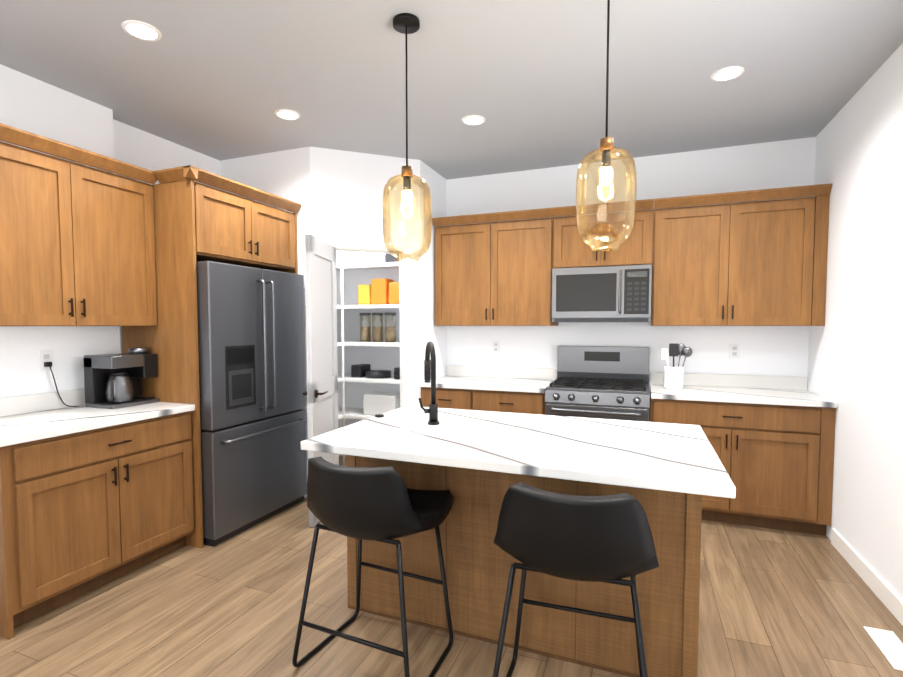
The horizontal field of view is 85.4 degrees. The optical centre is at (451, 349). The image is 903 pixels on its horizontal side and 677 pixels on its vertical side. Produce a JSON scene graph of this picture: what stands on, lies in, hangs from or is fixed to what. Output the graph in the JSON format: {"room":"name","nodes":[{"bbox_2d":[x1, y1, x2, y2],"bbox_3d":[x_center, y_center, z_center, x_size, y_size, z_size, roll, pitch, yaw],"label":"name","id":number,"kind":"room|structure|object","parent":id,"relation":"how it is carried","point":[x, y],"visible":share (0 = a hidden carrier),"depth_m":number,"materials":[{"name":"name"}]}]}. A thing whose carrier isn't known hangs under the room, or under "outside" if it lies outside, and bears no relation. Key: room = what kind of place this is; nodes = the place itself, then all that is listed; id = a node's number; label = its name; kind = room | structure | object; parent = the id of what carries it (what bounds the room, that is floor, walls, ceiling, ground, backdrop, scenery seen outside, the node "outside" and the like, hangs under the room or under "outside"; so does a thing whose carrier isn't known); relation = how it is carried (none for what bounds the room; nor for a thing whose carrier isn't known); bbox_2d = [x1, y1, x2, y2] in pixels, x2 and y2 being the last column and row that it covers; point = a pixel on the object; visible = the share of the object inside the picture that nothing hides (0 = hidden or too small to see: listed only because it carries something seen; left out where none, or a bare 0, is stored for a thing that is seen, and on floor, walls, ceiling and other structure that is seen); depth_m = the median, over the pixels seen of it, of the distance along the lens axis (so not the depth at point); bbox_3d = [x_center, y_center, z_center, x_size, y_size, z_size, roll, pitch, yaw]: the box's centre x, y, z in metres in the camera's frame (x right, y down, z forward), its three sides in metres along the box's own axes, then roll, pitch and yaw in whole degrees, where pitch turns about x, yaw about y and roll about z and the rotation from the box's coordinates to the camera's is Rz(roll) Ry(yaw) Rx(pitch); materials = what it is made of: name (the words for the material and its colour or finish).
{"room":"kitchen","nodes":[
{"label":"kitchen","id":0,"kind":"room"},
{"bbox_2d":[0,64,220,397],"bbox_3d":[-2.878,-0.413,1.839,0.260,3.450,7.720,1,3,21],"label":"wall","id":1,"kind":"structure","parent":0,"point":[35,106],"depth_m":2.92,"materials":[{"name":"white paint"}]},
{"bbox_2d":[39,350,77,406],"bbox_3d":[-2.296,0.173,2.862,0.102,0.339,0.143,1,3,21],"label":"electrical outlet","id":2,"kind":"object","parent":1,"relation":"attached to","point":[46,363],"visible":0.98,"depth_m":2.84,"materials":[{"name":"white plastic"}]},
{"bbox_2d":[0,123,156,325],"bbox_3d":[-2.194,-0.608,2.677,0.391,0.955,1.023,1,3,21],"label":"upper cabinet","id":3,"kind":"object","parent":1,"relation":"attached to","point":[77,244],"visible":1,"depth_m":2.64,"materials":[{"name":"brown wood"}]},
{"bbox_2d":[220,146,310,497],"bbox_3d":[-1.516,-0.201,4.107,0.920,2.800,0.110,1,3,21],"label":"wall","id":4,"kind":"structure","parent":0,"point":[284,174],"depth_m":3.92,"materials":[{"name":"white paint"}]},
{"bbox_2d":[310,146,420,405],"bbox_3d":[-0.706,-0.201,4.098,0.899,2.800,0.110,-1,3,-21],"label":"wall","id":5,"kind":"structure","parent":0,"point":[346,191],"depth_m":3.99,"materials":[{"name":"white paint"}]},
{"bbox_2d":[303,234,338,526],"bbox_3d":[-0.951,0.210,3.637,0.149,2.010,0.598,0,3,3],"label":"pantry door","id":6,"kind":"structure","parent":5,"relation":"in","point":[321,393],"depth_m":3.55,"materials":[{"name":"grey paint"}]},
{"bbox_2d":[322,239,411,407],"bbox_3d":[-0.703,0.155,4.109,0.724,2.087,0.126,-1,3,-21],"label":"door frame","id":7,"kind":"structure","parent":5,"relation":"attached to","point":[405,311],"depth_m":4.14,"materials":[{"name":"white"}]},
{"bbox_2d":[337,253,399,414],"bbox_3d":[-0.962,-0.167,4.581,1.230,1.620,0.890,1,3,21],"label":"goods","id":8,"kind":"object","parent":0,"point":[381,291],"visible":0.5,"depth_m":4.73,"materials":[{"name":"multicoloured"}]},
{"bbox_2d":[420,160,446,381],"bbox_3d":[-0.208,-0.221,4.504,0.110,2.800,0.600,1,3,21],"label":"wall","id":9,"kind":"structure","parent":0,"point":[436,182],"depth_m":4.41,"materials":[{"name":"white paint"}]},
{"bbox_2d":[0,455,902,676],"bbox_3d":[-0.822,1.383,1.063,5.000,0.060,8.000,1,3,21],"label":"floor","id":10,"kind":"structure","parent":0,"point":[777,603],"depth_m":2.31,"materials":[{"name":"brown wood"}]},
{"bbox_2d":[0,411,193,639],"bbox_3d":[-2.064,0.832,2.722,0.654,0.876,0.978,1,3,21],"label":"base cabinet","id":11,"kind":"object","parent":10,"relation":"on","point":[83,513],"visible":1,"depth_m":2.49,"materials":[{"name":"brown wood"}]},
{"bbox_2d":[0,388,194,446],"bbox_3d":[-2.072,0.325,2.689,0.644,0.137,0.997,1,3,21],"label":"countertop","id":12,"kind":"structure","parent":11,"relation":"on","point":[30,418],"depth_m":2.66,"materials":[{"name":"stone"}]},
{"bbox_2d":[83,348,159,408],"bbox_3d":[-2.035,0.166,3.028,0.250,0.345,0.300,1,3,21],"label":"coffee maker","id":13,"kind":"object","parent":12,"relation":"on","point":[112,381],"visible":1,"depth_m":2.94,"materials":[{"name":"silver metal"}]},
{"bbox_2d":[122,165,300,547],"bbox_3d":[-1.695,0.049,3.566,0.701,2.355,1.020,1,3,21],"label":"surround","id":14,"kind":"object","parent":10,"relation":"on","point":[194,222],"visible":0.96,"depth_m":3.10,"materials":[{"name":"brown wood"}]},
{"bbox_2d":[196,261,306,546],"bbox_3d":[-1.624,0.326,3.577,0.782,1.800,0.911,1,3,21],"label":"refrigerator","id":15,"kind":"object","parent":10,"relation":"on","point":[251,347],"visible":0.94,"depth_m":3.32,"materials":[{"name":"grey metal"}]},
{"bbox_2d":[336,251,344,465],"bbox_3d":[-1.485,0.077,4.550,0.660,2.200,0.690,1,3,21],"label":"shelf unit","id":16,"kind":"object","parent":10,"relation":"on","point":[344,412],"depth_m":4.77,"materials":[{"name":"white wood"}]},
{"bbox_2d":[343,262,399,419],"bbox_3d":[-0.911,0.059,4.912,1.466,2.200,0.370,1,3,21],"label":"shelf unit","id":17,"kind":"object","parent":10,"relation":"on","point":[354,413],"depth_m":4.70,"materials":[{"name":"white wood"}]},
{"bbox_2d":[292,456,453,676],"bbox_3d":[-0.317,0.863,2.035,0.556,0.881,0.495,1,3,24],"label":"stool","id":18,"kind":"object","parent":10,"relation":"on","point":[381,504],"visible":1,"depth_m":1.83,"materials":[{"name":"black leather"}]},
{"bbox_2d":[421,387,545,414],"bbox_3d":[0.337,0.752,4.307,1.073,0.876,0.654,1,3,21],"label":"base cabinet","id":19,"kind":"object","parent":10,"relation":"on","point":[507,401],"visible":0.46,"depth_m":3.99,"materials":[{"name":"brown wood"}]},
{"bbox_2d":[419,365,556,392],"bbox_3d":[0.339,0.245,4.286,1.071,0.137,0.644,1,3,21],"label":"countertop","id":20,"kind":"structure","parent":19,"relation":"on","point":[529,380],"depth_m":4.41,"materials":[{"name":"stone"}]},
{"bbox_2d":[346,455,701,676],"bbox_3d":[0.322,0.847,2.417,1.562,0.876,0.618,1,3,21],"label":"kitchen island","id":21,"kind":"object","parent":10,"relation":"on","point":[478,562],"visible":0.4,"depth_m":2.10,"materials":[{"name":"brown wood"}]},
{"bbox_2d":[301,406,735,497],"bbox_3d":[0.292,0.398,2.242,1.615,0.037,0.995,1,3,21],"label":"island countertop","id":22,"kind":"structure","parent":21,"relation":"on","point":[675,457],"depth_m":2.00,"materials":[{"name":"stone"}]},
{"bbox_2d":[418,341,438,424],"bbox_3d":[-0.130,0.161,2.507,0.106,0.408,0.238,-1,3,-12],"label":"faucet","id":23,"kind":"object","parent":22,"relation":"on","point":[430,373],"visible":1,"depth_m":2.42,"materials":[{"name":"black metal"}]},
{"bbox_2d":[493,482,658,676],"bbox_3d":[0.433,0.879,1.733,0.556,0.881,0.495,1,3,18],"label":"stool","id":24,"kind":"object","parent":10,"relation":"on","point":[607,538],"visible":1,"depth_m":1.52,"materials":[{"name":"black leather"}]},
{"bbox_2d":[545,346,649,421],"bbox_3d":[1.176,0.596,3.923,0.750,1.225,0.692,1,3,21],"label":"range","id":25,"kind":"object","parent":10,"relation":"on","point":[606,382],"visible":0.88,"depth_m":3.80,"materials":[{"name":"silver metal"}]},
{"bbox_2d":[649,394,835,535],"bbox_3d":[2.063,0.786,3.635,1.104,0.876,0.654,1,3,21],"label":"base cabinet","id":26,"kind":"object","parent":10,"relation":"on","point":[777,461],"visible":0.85,"depth_m":3.30,"materials":[{"name":"brown wood"}]},
{"bbox_2d":[650,372,837,407],"bbox_3d":[2.065,0.279,3.614,1.103,0.137,0.644,1,3,21],"label":"countertop","id":27,"kind":"structure","parent":26,"relation":"on","point":[768,390],"depth_m":3.68,"materials":[{"name":"stone"}]},
{"bbox_2d":[661,343,691,388],"bbox_3d":[1.744,0.125,3.792,0.216,0.350,0.140,1,3,21],"label":"utensil crock","id":28,"kind":"object","parent":27,"relation":"on","point":[673,377],"visible":1,"depth_m":3.76,"materials":[{"name":"white ceramic"}]},
{"bbox_2d":[863,626,902,670],"bbox_3d":[1.915,1.297,2.119,0.110,0.006,0.300,1,3,21],"label":"floor vent","id":29,"kind":"object","parent":10,"relation":"in","point":[889,644],"visible":1,"depth_m":2.15,"materials":[{"name":"white"}]},
{"bbox_2d":[0,0,902,179],"bbox_3d":[-0.014,-1.577,2.990,5.000,0.060,3.550,1,3,21],"label":"ceiling","id":30,"kind":"structure","parent":0,"point":[220,80],"depth_m":2.68,"materials":[{"name":"grey paint"}]},
{"bbox_2d":[121,20,161,40],"bbox_3d":[-1.467,-1.510,2.319,0.164,0.006,0.164,1,3,21],"label":"recessed light","id":31,"kind":"object","parent":30,"relation":"in","point":[144,30],"visible":1,"depth_m":2.31,"materials":[{"name":"white plastic"}]},
{"bbox_2d":[275,109,300,119],"bbox_3d":[-1.086,-1.556,3.243,0.164,0.006,0.164,1,3,21],"label":"recessed light","id":32,"kind":"object","parent":30,"relation":"in","point":[287,114],"visible":1,"depth_m":3.23,"materials":[{"name":"white plastic"}]},
{"bbox_2d":[382,13,431,261],"bbox_3d":[-0.208,-0.964,2.274,0.230,1.091,0.230,1,3,21],"label":"pendant light","id":33,"kind":"object","parent":30,"relation":"hanging from","point":[406,23],"visible":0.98,"depth_m":2.30,"materials":[{"name":"glass"}]},
{"bbox_2d":[462,115,485,125],"bbox_3d":[0.150,-1.561,3.330,0.164,0.006,0.164,1,3,21],"label":"recessed light","id":34,"kind":"object","parent":30,"relation":"in","point":[473,119],"visible":1,"depth_m":3.31,"materials":[{"name":"white plastic"}]},
{"bbox_2d":[576,0,636,251],"bbox_3d":[0.614,-0.947,1.933,0.230,1.091,0.230,1,3,21],"label":"pendant light","id":35,"kind":"object","parent":30,"relation":"hanging from","point":[607,151],"visible":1,"depth_m":1.97,"materials":[{"name":"glass"}]},
{"bbox_2d":[711,66,743,81],"bbox_3d":[1.532,-1.530,2.717,0.164,0.006,0.164,1,3,21],"label":"recessed light","id":36,"kind":"object","parent":30,"relation":"in","point":[723,74],"visible":1,"depth_m":2.71,"materials":[{"name":"white plastic"}]},
{"bbox_2d":[336,137,815,455],"bbox_3d":[0.608,-0.225,4.572,4.780,2.800,0.120,1,3,21],"label":"wall","id":37,"kind":"structure","parent":0,"point":[773,350],"depth_m":4.18,"materials":[{"name":"white paint"}]},
{"bbox_2d":[432,208,558,325],"bbox_3d":[0.390,-0.692,4.355,1.061,0.955,0.391,1,3,21],"label":"upper cabinet","id":38,"kind":"object","parent":37,"relation":"attached to","point":[494,271],"visible":1,"depth_m":4.20,"materials":[{"name":"brown wood"}]},
{"bbox_2d":[492,341,499,352],"bbox_3d":[0.417,-0.025,4.587,0.072,0.116,0.008,1,3,21],"label":"electrical outlet","id":39,"kind":"object","parent":37,"relation":"attached to","point":[495,346],"visible":1,"depth_m":4.58,"materials":[{"name":"white plastic"}]},
{"bbox_2d":[552,199,653,268],"bbox_3d":[1.240,-0.909,4.012,0.760,0.486,0.391,1,3,21],"label":"upper cabinet","id":40,"kind":"object","parent":37,"relation":"attached to","point":[571,248],"visible":0.67,"depth_m":3.86,"materials":[{"name":"brown wood"}]},
{"bbox_2d":[552,264,651,321],"bbox_3d":[1.230,-0.444,4.008,0.754,0.435,0.450,1,3,21],"label":"microwave","id":41,"kind":"object","parent":40,"relation":"attached to","point":[605,294],"visible":1,"depth_m":3.84,"materials":[{"name":"silver metal"}]},
{"bbox_2d":[729,344,739,358],"bbox_3d":[2.243,0.011,3.877,0.072,0.116,0.008,1,3,21],"label":"electrical outlet","id":42,"kind":"object","parent":37,"relation":"attached to","point":[734,350],"visible":1,"depth_m":3.87,"materials":[{"name":"white plastic"}]},
{"bbox_2d":[651,183,831,325],"bbox_3d":[2.111,-0.658,3.685,1.104,0.955,0.391,1,3,21],"label":"upper cabinet","id":43,"kind":"object","parent":37,"relation":"attached to","point":[758,261],"visible":1,"depth_m":3.53,"materials":[{"name":"brown wood"}]},
{"bbox_2d":[807,43,902,600],"bbox_3d":[1.377,-0.326,0.119,0.120,3.450,7.600,1,3,21],"label":"wall","id":44,"kind":"structure","parent":0,"point":[855,359],"depth_m":2.74,"materials":[{"name":"white paint"}]},
{"bbox_2d":[831,528,902,625],"bbox_3d":[1.195,1.361,-0.080,0.014,0.100,6.940,1,3,21],"label":"baseboard","id":45,"kind":"structure","parent":44,"relation":"attached to","point":[885,594],"depth_m":2.60,"materials":[{"name":"white wood"}]}
]}

